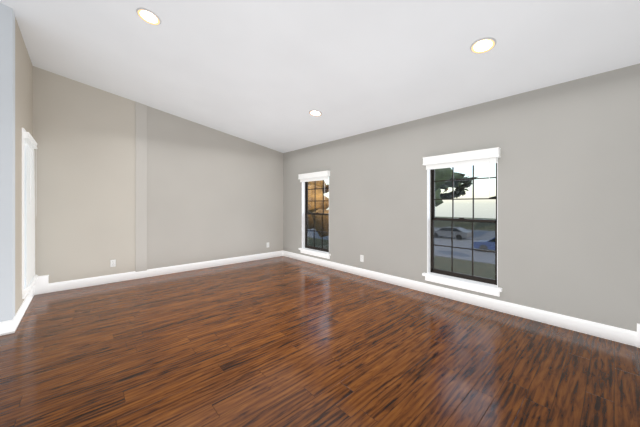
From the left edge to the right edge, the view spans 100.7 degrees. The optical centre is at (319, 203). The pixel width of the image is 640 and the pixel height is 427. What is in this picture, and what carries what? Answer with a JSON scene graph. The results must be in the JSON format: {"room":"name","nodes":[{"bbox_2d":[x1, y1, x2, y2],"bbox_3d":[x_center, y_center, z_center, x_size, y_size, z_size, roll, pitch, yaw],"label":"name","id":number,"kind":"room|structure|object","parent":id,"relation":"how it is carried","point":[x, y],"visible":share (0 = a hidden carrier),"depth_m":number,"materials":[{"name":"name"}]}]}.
{"room":"empty living room","nodes":[
{"label":"empty living room","id":0,"kind":"room"},
{"bbox_2d":[0,3,14,321],"bbox_3d":[-3.864,-0.522,1.796,2.360,3.504,0.140,0,0,-42],"label":"wall","id":1,"kind":"structure","parent":0,"point":[7,163],"depth_m":2.51,"materials":[{"name":"paint"}]},
{"bbox_2d":[0,319,14,335],"bbox_3d":[-3.747,1.167,1.797,2.216,0.125,0.016,0,0,-42],"label":"baseboard","id":2,"kind":"structure","parent":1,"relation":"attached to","point":[7,327],"depth_m":2.50,"materials":[{"name":"white wood"}]},
{"bbox_2d":[15,17,32,313],"bbox_3d":[-3.575,-0.330,3.119,0.160,3.120,1.440,0,0,-42],"label":"wall","id":3,"kind":"structure","parent":0,"point":[23,92],"depth_m":2.82,"materials":[{"name":"beige paint"}]},
{"bbox_2d":[12,286,33,330],"bbox_3d":[-3.409,1.167,3.066,0.016,0.125,1.420,0,0,-42],"label":"baseboard","id":4,"kind":"structure","parent":3,"relation":"attached to","point":[19,314],"depth_m":2.92,"materials":[{"name":"white wood"}]},
{"bbox_2d":[22,128,37,298],"bbox_3d":[-3.610,0.107,3.216,0.198,1.905,0.840,0,0,-42],"label":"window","id":5,"kind":"structure","parent":3,"relation":"in","point":[29,146],"depth_m":3.19,"materials":[{"name":"white wood"}]},
{"bbox_2d":[33,66,282,282],"bbox_3d":[-2.431,-0.343,5.002,4.380,3.146,0.172,0,0,-42],"label":"wall","id":6,"kind":"structure","parent":0,"point":[128,185],"depth_m":4.36,"materials":[{"name":"beige paint"}]},
{"bbox_2d":[33,275,48,294],"bbox_3d":[-3.824,1.107,3.631,0.155,0.245,0.026,0,0,-42],"label":"block","id":7,"kind":"object","parent":6,"relation":"attached to","point":[40,285],"visible":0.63,"depth_m":3.63,"materials":[{"name":"white wood"}]},
{"bbox_2d":[110,259,115,266],"bbox_3d":[-3.248,0.930,4.161,0.070,0.114,0.009,0,0,-42],"label":"electrical outlet","id":8,"kind":"object","parent":6,"relation":"attached to","point":[113,263],"visible":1,"depth_m":4.16,"materials":[{"name":"white plastic"}]},
{"bbox_2d":[48,251,282,292],"bbox_3d":[-2.377,1.167,4.941,4.060,0.125,0.016,0,0,-42],"label":"baseboard","id":9,"kind":"structure","parent":6,"relation":"attached to","point":[74,284],"depth_m":4.50,"materials":[{"name":"white wood"}]},
{"bbox_2d":[0,256,639,426],"bbox_3d":[-0.700,1.405,1.435,6.580,0.350,7.790,0,0,-42],"label":"floor","id":10,"kind":"structure","parent":0,"point":[281,341],"depth_m":2.10,"materials":[{"name":"brown wood"}]},
{"bbox_2d":[0,0,639,152],"bbox_3d":[-0.700,-1.829,1.435,6.580,1.290,7.790,0,0,-42],"label":"ceiling","id":11,"kind":"structure","parent":0,"point":[270,74],"depth_m":2.67,"materials":[{"name":"white paint"}]},
{"bbox_2d":[136,7,160,24],"bbox_3d":[-1.565,-1.712,2.426,0.193,0.038,0.196,0,0,-42],"label":"recessed light","id":12,"kind":"object","parent":11,"relation":"in","point":[148,16],"visible":1,"depth_m":2.42,"materials":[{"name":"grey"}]},
{"bbox_2d":[309,110,321,115],"bbox_3d":[-0.068,-1.363,3.976,0.193,0.038,0.196,0,0,-42],"label":"recessed light","id":13,"kind":"object","parent":11,"relation":"in","point":[315,112],"visible":1,"depth_m":3.97,"materials":[{"name":"white"}]},
{"bbox_2d":[470,37,495,53],"bbox_3d":[1.409,-1.367,2.291,0.193,0.038,0.196,0,0,-42],"label":"recessed light","id":14,"kind":"object","parent":11,"relation":"in","point":[483,45],"visible":1,"depth_m":2.28,"materials":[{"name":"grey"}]},
{"bbox_2d":[283,251,636,346],"bbox_3d":[1.620,1.167,3.524,0.016,0.125,7.470,0,0,-42],"label":"baseboard","id":15,"kind":"structure","parent":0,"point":[617,334],"depth_m":3.03,"materials":[{"name":"white wood"}]},
{"bbox_2d":[283,63,639,331],"bbox_3d":[1.685,-0.005,3.583,0.160,2.470,7.790,0,0,-42],"label":"wall","id":16,"kind":"structure","parent":0,"point":[569,202],"depth_m":2.83,"materials":[{"name":"beige paint"}]},
{"bbox_2d":[298,171,330,258],"bbox_3d":[-0.087,0.210,5.479,0.216,1.700,0.950,0,0,-42],"label":"window","id":17,"kind":"structure","parent":16,"relation":"in","point":[313,250],"depth_m":5.59,"materials":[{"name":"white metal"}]},
{"bbox_2d":[422,147,501,296],"bbox_3d":[1.794,0.210,3.391,0.216,1.700,0.930,0,0,-42],"label":"window","id":18,"kind":"structure","parent":16,"relation":"in","point":[475,282],"depth_m":3.41,"materials":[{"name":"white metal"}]},
{"bbox_2d":[637,323,639,347],"bbox_3d":[2.788,1.130,2.221,0.025,0.200,0.170,0,0,-42],"label":"plinth","id":19,"kind":"object","parent":16,"relation":"attached to","point":[638,335],"visible":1,"depth_m":2.27,"materials":[{"name":"white wood"}]},
{"label":"outside","id":20,"kind":"structure","parent":0,"visible":0},
{"bbox_2d":[307,216,494,278],"bbox_3d":[7.437,4.330,13.425,150.000,0.200,130.000,0,0,-42],"label":"ground","id":21,"kind":"structure","parent":20,"point":[466,269],"depth_m":20.58,"materials":[{"name":"green plant"}]},
{"bbox_2d":[307,227,494,263],"bbox_3d":[22.300,4.215,26.807,26.000,0.030,130.000,0,0,-42],"label":"road","id":22,"kind":"structure","parent":21,"relation":"on","point":[477,235],"depth_m":26.21,"materials":[{"name":"grey asphalt"}]},
{"bbox_2d":[434,226,471,238],"bbox_3d":[15.880,3.496,32.444,1.800,1.392,4.530,0,0,-42],"label":"car","id":23,"kind":"object","parent":22,"relation":"on","point":[453,233],"depth_m":31.61,"materials":[{"name":"grey paint"}]},
{"bbox_2d":[473,239,494,251],"bbox_3d":[15.867,3.496,22.744,1.800,1.392,4.530,0,0,-42],"label":"car","id":24,"kind":"object","parent":22,"relation":"on","point":[484,244],"depth_m":23.16,"materials":[{"name":"blue paint"}]},
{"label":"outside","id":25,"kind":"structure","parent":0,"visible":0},
{"bbox_2d":[307,209,328,228],"bbox_3d":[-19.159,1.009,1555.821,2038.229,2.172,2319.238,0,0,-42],"label":"tree","id":26,"kind":"object","parent":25,"point":[310,221],"depth_m":13.01,"materials":[{"name":"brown plant"}]},
{"bbox_2d":[308,185,328,212],"bbox_3d":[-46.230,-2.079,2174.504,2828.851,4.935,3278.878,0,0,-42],"label":"tree","id":27,"kind":"object","parent":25,"point":[319,193],"depth_m":10.23,"materials":[{"name":"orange plant"}]},
{"bbox_2d":[308,180,328,192],"bbox_3d":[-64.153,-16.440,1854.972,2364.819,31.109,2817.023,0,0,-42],"label":"tree","id":28,"kind":"object","parent":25,"point":[319,185],"depth_m":17.68,"materials":[{"name":"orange plant"}]},
{"bbox_2d":[311,209,328,236],"bbox_3d":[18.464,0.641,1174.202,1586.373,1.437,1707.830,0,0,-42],"label":"tree","id":29,"kind":"object","parent":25,"point":[318,210],"depth_m":9.45,"materials":[{"name":"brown plant"}]},
{"bbox_2d":[435,168,468,196],"bbox_3d":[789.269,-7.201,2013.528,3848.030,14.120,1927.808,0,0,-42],"label":"tree","id":30,"kind":"object","parent":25,"point":[440,175],"depth_m":20.46,"materials":[{"name":"green plant"}]},
{"bbox_2d":[435,176,479,206],"bbox_3d":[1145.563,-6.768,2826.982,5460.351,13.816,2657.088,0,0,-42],"label":"tree","id":31,"kind":"object","parent":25,"point":[439,202],"depth_m":49.82,"materials":[{"name":"green plant"}]}
]}

